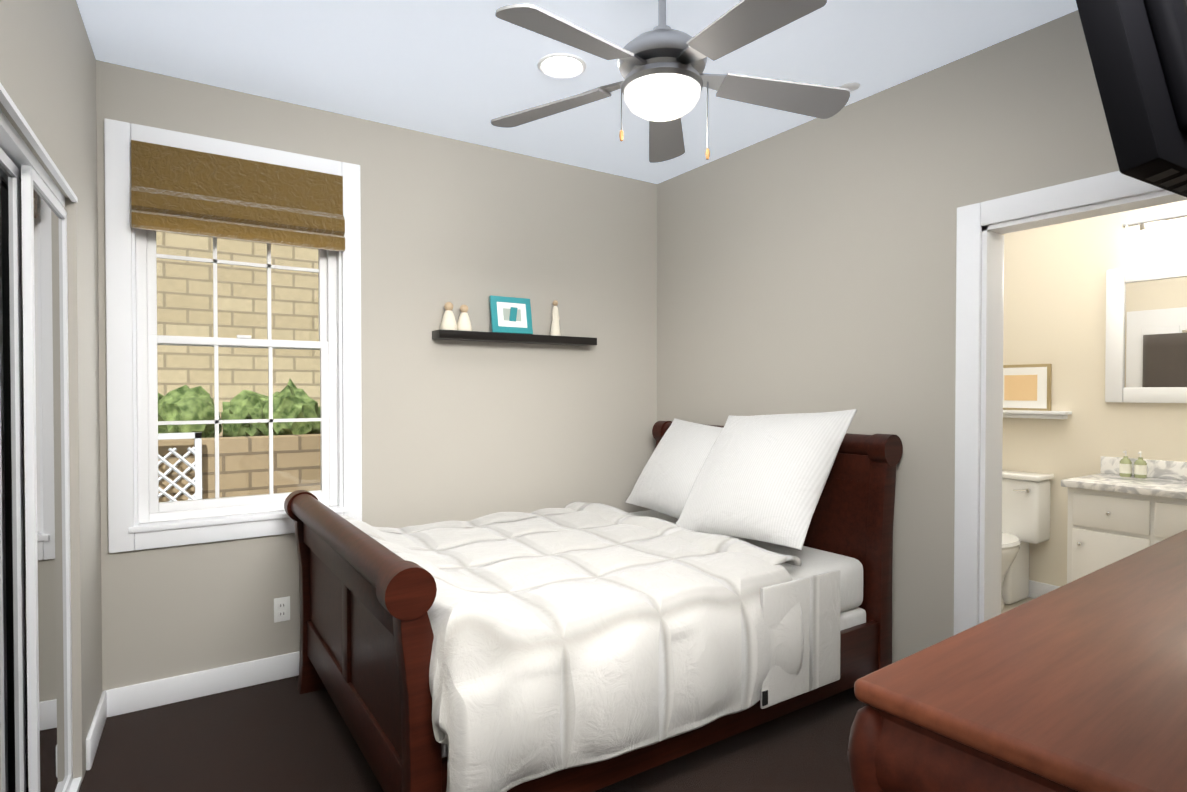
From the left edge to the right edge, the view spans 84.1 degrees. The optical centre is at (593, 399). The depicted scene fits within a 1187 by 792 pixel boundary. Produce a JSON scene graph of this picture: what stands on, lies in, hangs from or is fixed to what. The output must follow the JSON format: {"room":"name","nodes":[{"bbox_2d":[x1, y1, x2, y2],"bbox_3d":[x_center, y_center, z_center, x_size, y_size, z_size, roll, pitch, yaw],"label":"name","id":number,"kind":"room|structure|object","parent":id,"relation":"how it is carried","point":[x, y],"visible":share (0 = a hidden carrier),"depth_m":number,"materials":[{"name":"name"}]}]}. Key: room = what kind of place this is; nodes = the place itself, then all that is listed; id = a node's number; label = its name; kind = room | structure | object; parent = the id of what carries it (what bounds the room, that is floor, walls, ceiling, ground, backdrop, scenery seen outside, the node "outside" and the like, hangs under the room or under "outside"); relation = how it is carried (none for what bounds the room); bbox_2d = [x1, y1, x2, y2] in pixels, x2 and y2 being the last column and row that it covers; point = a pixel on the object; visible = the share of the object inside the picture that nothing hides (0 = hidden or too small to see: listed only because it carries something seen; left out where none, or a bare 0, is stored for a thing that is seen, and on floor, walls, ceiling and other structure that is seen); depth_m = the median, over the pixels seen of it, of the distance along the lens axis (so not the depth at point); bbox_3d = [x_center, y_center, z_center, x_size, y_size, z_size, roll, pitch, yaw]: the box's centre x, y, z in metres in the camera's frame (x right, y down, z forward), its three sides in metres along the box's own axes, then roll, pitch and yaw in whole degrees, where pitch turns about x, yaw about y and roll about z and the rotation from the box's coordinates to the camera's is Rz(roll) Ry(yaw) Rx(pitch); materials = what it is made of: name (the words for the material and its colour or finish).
{"room":"bedroom","nodes":[
{"label":"bedroom","id":0,"kind":"room"},
{"bbox_2d":[19,180,27,787],"bbox_3d":[-2.184,-0.028,2.147,0.580,2.740,0.050,0,1,-30],"label":"door frame","id":1,"kind":"structure","parent":0,"point":[23,485],"depth_m":2.26,"materials":[{"name":"white metal"}]},
{"bbox_2d":[0,0,101,791],"bbox_3d":[-1.107,0.487,1.012,0.120,3.740,3.960,0,1,-30],"label":"wall","id":2,"kind":"structure","parent":0,"point":[47,69],"depth_m":2.30,"materials":[{"name":"grey paint"}]},
{"bbox_2d":[0,83,81,791],"bbox_3d":[-1.565,0.327,1.828,0.089,2.039,1.035,0,1,-30],"label":"mirrored closet doors","id":3,"kind":"structure","parent":2,"relation":"in","point":[47,470],"depth_m":1.83,"materials":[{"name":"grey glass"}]},
{"bbox_2d":[85,690,106,769],"bbox_3d":[-1.936,1.279,2.569,0.016,0.115,0.455,0,1,-31],"label":"baseboard","id":4,"kind":"structure","parent":2,"relation":"attached to","point":[95,731],"depth_m":2.50,"materials":[{"name":"white wood"}]},
{"bbox_2d":[96,60,656,691],"bbox_3d":[-1.051,-0.046,3.480,3.694,2.740,0.120,-1,1,-33],"label":"wall","id":5,"kind":"structure","parent":0,"point":[454,430],"depth_m":3.54,"materials":[{"name":"grey paint"}]},
{"bbox_2d":[105,651,299,716],"bbox_3d":[-0.814,1.265,3.573,2.974,0.115,0.016,-1,1,-33],"label":"baseboard","id":6,"kind":"structure","parent":5,"relation":"attached to","point":[146,695],"depth_m":2.94,"materials":[{"name":"white wood"}]},
{"bbox_2d":[104,118,361,552],"bbox_3d":[-1.627,-0.266,3.070,1.032,1.810,0.145,-1,1,-33],"label":"window","id":7,"kind":"structure","parent":5,"relation":"in","point":[134,340],"depth_m":2.98,"materials":[{"name":"white wood"}]},
{"bbox_2d":[131,140,344,251],"bbox_3d":[-1.575,-0.905,2.981,0.848,0.370,0.068,-1,1,-33],"label":"roman shade","id":8,"kind":"object","parent":7,"relation":"attached to","point":[182,191],"visible":0.94,"depth_m":2.95,"materials":[{"name":"brown fabric"}]},
{"bbox_2d":[274,596,289,622],"bbox_3d":[-1.482,0.999,3.133,0.070,0.114,0.008,-1,1,-33],"label":"electrical outlet","id":9,"kind":"object","parent":5,"relation":"attached to","point":[281,608],"visible":1,"depth_m":3.13,"materials":[{"name":"white plastic"}]},
{"bbox_2d":[432,329,596,345],"bbox_3d":[-0.422,-0.347,3.751,0.990,0.045,0.114,-1,1,-33],"label":"floating shelf","id":10,"kind":"object","parent":5,"relation":"attached to","point":[440,334],"visible":1,"depth_m":3.67,"materials":[{"name":"black wood"}]},
{"bbox_2d":[440,302,456,329],"bbox_3d":[-0.774,-0.445,3.520,0.091,0.154,0.089,-1,1,-33],"label":"figurine","id":11,"kind":"object","parent":10,"relation":"on","point":[448,322],"visible":0.92,"depth_m":3.50,"materials":[{"name":"beige ceramic"}]},
{"bbox_2d":[457,305,471,330],"bbox_3d":[-0.700,-0.441,3.563,0.086,0.146,0.084,-1,1,-33],"label":"figurine","id":12,"kind":"object","parent":10,"relation":"on","point":[464,323],"visible":0.85,"depth_m":3.54,"materials":[{"name":"beige ceramic"}]},
{"bbox_2d":[489,295,532,333],"bbox_3d":[-0.461,-0.476,3.717,0.250,0.209,0.065,-1,1,-33],"label":"photo frame","id":13,"kind":"object","parent":10,"relation":"on","point":[510,314],"visible":0.85,"depth_m":3.70,"materials":[{"name":"teal wood"}]},
{"bbox_2d":[550,300,560,335],"bbox_3d":[-0.225,-0.479,3.877,0.066,0.212,0.064,-1,1,-33],"label":"figurine","id":14,"kind":"object","parent":10,"relation":"on","point":[555,329],"visible":0.92,"depth_m":3.86,"materials":[{"name":"beige ceramic"}]},
{"bbox_2d":[27,597,1033,791],"bbox_3d":[0.768,1.387,2.496,5.624,0.100,3.800,-1,1,-33],"label":"floor","id":15,"kind":"structure","parent":0,"point":[283,735],"depth_m":2.49,"materials":[{"name":"carpet"}]},
{"bbox_2d":[284,409,902,791],"bbox_3d":[-0.004,0.685,2.928,2.267,1.292,1.753,-1,1,-33],"label":"bed","id":16,"kind":"object","parent":15,"relation":"on","point":[736,579],"visible":1,"depth_m":2.32,"materials":[{"name":"white fabric"}]},
{"bbox_2d":[847,530,1186,791],"bbox_3d":[1.199,0.870,1.204,1.707,0.970,0.576,-1,1,-36],"label":"dresser","id":17,"kind":"object","parent":15,"relation":"on","point":[1079,685],"visible":1,"depth_m":0.89,"materials":[{"name":"brown wood"}]},
{"bbox_2d":[1001,469,1054,610],"bbox_3d":[2.543,0.896,4.225,0.718,0.835,0.450,-1,1,-33],"label":"toilet","id":18,"kind":"object","parent":15,"relation":"on","point":[1026,499],"visible":0.42,"depth_m":4.20,"materials":[{"name":"white ceramic"}]},
{"bbox_2d":[1061,484,1186,583],"bbox_3d":[3.299,0.912,3.239,0.569,0.830,1.500,-1,1,-33],"label":"bathroom vanity","id":19,"kind":"object","parent":15,"relation":"on","point":[1114,516],"depth_m":3.53,"materials":[{"name":"white wood"}]},
{"bbox_2d":[1061,472,1186,495],"bbox_3d":[3.293,0.478,3.241,0.570,0.038,1.520,-1,1,-33],"label":"countertop","id":20,"kind":"structure","parent":19,"relation":"on","point":[1103,479],"depth_m":3.60,"materials":[{"name":"white stone"}]},
{"bbox_2d":[1119,450,1131,476],"bbox_3d":[3.112,0.373,3.852,0.059,0.153,0.056,-1,1,-33],"label":"soap bottle","id":21,"kind":"object","parent":20,"relation":"on","point":[1125,466],"visible":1,"depth_m":3.83,"materials":[{"name":"green plastic"}]},
{"bbox_2d":[1134,451,1146,477],"bbox_3d":[3.151,0.374,3.793,0.059,0.153,0.056,-1,1,-33],"label":"soap bottle","id":22,"kind":"object","parent":20,"relation":"on","point":[1140,467],"visible":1,"depth_m":3.78,"materials":[{"name":"green plastic"}]},
{"bbox_2d":[76,0,1077,183],"bbox_3d":[-0.037,-1.445,1.926,3.694,0.100,3.800,-1,1,-33],"label":"ceiling","id":23,"kind":"structure","parent":0,"point":[465,70],"depth_m":2.69,"materials":[{"name":"white paint"}]},
{"bbox_2d":[537,53,585,77],"bbox_3d":[-0.133,-1.402,2.774,0.208,0.010,0.208,-1,1,-33],"label":"recessed light","id":24,"kind":"object","parent":23,"relation":"in","point":[560,65],"visible":1,"depth_m":2.77,"materials":[{"name":"white plastic"}]},
{"bbox_2d":[490,0,849,162],"bbox_3d":[0.225,-1.081,2.063,1.214,0.633,1.194,-1,1,-33],"label":"ceiling fan","id":25,"kind":"object","parent":23,"relation":"hanging from","point":[661,66],"visible":1,"depth_m":2.01,"materials":[{"name":"silver metal"}]},
{"bbox_2d":[840,82,859,91],"bbox_3d":[1.154,-1.403,2.965,0.090,0.012,0.090,-1,1,-33],"label":"ceiling detector","id":26,"kind":"object","parent":23,"relation":"attached to","point":[852,86],"visible":0.67,"depth_m":2.94,"materials":[{"name":"white plastic"}]},
{"bbox_2d":[657,10,1118,662],"bbox_3d":[1.454,0.461,2.937,0.120,3.740,3.560,-1,1,-33],"label":"wall","id":27,"kind":"structure","parent":0,"point":[807,266],"depth_m":3.02,"materials":[{"name":"grey paint"}]},
{"bbox_2d":[999,235,1003,614],"bbox_3d":[1.527,0.313,3.091,0.122,2.008,0.760,-1,1,-33],"label":"bathroom door","id":28,"kind":"structure","parent":27,"relation":"in","point":[1001,439],"depth_m":2.75,"materials":[{"name":"white wood"}]},
{"bbox_2d":[954,171,1186,634],"bbox_3d":[1.823,0.276,2.375,0.160,2.125,0.950,-1,1,-33],"label":"door frame","id":29,"kind":"structure","parent":27,"relation":"attached to","point":[983,227],"depth_m":2.66,"materials":[{"name":"white wood"}]},
{"bbox_2d":[1002,200,1186,586],"bbox_3d":[3.316,-0.051,3.830,0.120,2.740,3.250,-1,1,-33],"label":"wall","id":30,"kind":"structure","parent":0,"point":[1055,295],"depth_m":4.16,"materials":[{"name":"beige paint"}]},
{"bbox_2d":[1003,364,1051,410],"bbox_3d":[2.855,-0.079,4.395,0.024,0.310,0.350,-1,1,-33],"label":"picture","id":31,"kind":"object","parent":30,"relation":"attached to","point":[1026,386],"visible":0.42,"depth_m":4.35,"materials":[{"name":"gold metal"}]},
{"bbox_2d":[1003,410,1071,418],"bbox_3d":[2.826,0.097,4.372,0.100,0.050,0.570,-1,1,-33],"label":"shelf","id":32,"kind":"object","parent":30,"relation":"attached to","point":[1035,414],"visible":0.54,"depth_m":4.26,"materials":[{"name":"white wood"}]},
{"bbox_2d":[1028,580,1059,598],"bbox_3d":[3.259,1.262,3.811,0.016,0.115,3.010,-1,1,-33],"label":"baseboard","id":33,"kind":"structure","parent":30,"relation":"attached to","point":[1037,589],"depth_m":4.32,"materials":[{"name":"white wood"}]},
{"bbox_2d":[1101,456,1186,479],"bbox_3d":[3.522,0.406,3.392,0.022,0.102,1.520,-1,1,-33],"label":"backsplash","id":34,"kind":"structure","parent":30,"relation":"attached to","point":[1172,470],"depth_m":3.79,"materials":[{"name":"white stone"}]},
{"bbox_2d":[1105,260,1186,402],"bbox_3d":[3.442,-0.377,3.496,0.030,0.800,1.200,-1,1,-33],"label":"bathroom mirror","id":35,"kind":"object","parent":30,"relation":"attached to","point":[1146,337],"visible":0.98,"depth_m":3.83,"materials":[{"name":"white mirror"}]},
{"bbox_2d":[1122,214,1186,254],"bbox_3d":[3.334,-0.947,3.524,0.172,0.220,0.812,-1,1,-33],"label":"sconce","id":36,"kind":"object","parent":30,"relation":"attached to","point":[1142,242],"visible":1,"depth_m":3.74,"materials":[{"name":"white glass"}]},
{"bbox_3d":[0.977,-0.005,0.410,3.694,2.740,0.120,-1,1,-33],"label":"wall","id":37,"kind":"structure","parent":0,"visible":0},
{"bbox_2d":[1076,0,1186,196],"bbox_3d":[1.274,-0.607,1.052,0.926,0.546,0.636,-1,1,-33],"label":"tv","id":38,"kind":"object","parent":37,"relation":"attached to","point":[1137,49],"visible":1,"depth_m":0.98,"materials":[{"name":"black plastic"}]},
{"label":"outside","id":39,"kind":"structure","parent":0,"visible":0},
{"bbox_2d":[156,231,319,435],"bbox_3d":[-3.565,-0.559,5.875,11.000,4.700,0.300,-1,1,-33],"label":"wall","id":40,"kind":"structure","parent":39,"point":[185,302],"depth_m":5.92,"materials":[{"name":"brick"}]},
{"bbox_3d":[-2.248,1.643,3.911,13.000,0.550,1.880,-1,1,-33],"label":"ground","id":41,"kind":"structure","parent":0,"visible":0},
{"bbox_2d":[138,379,320,523],"bbox_3d":[-3.097,0.575,5.182,11.000,1.552,1.400,-1,1,-33],"label":"garden","id":42,"kind":"object","parent":41,"relation":"on","point":[314,469],"depth_m":4.89,"materials":[{"name":"stone"}]}
]}

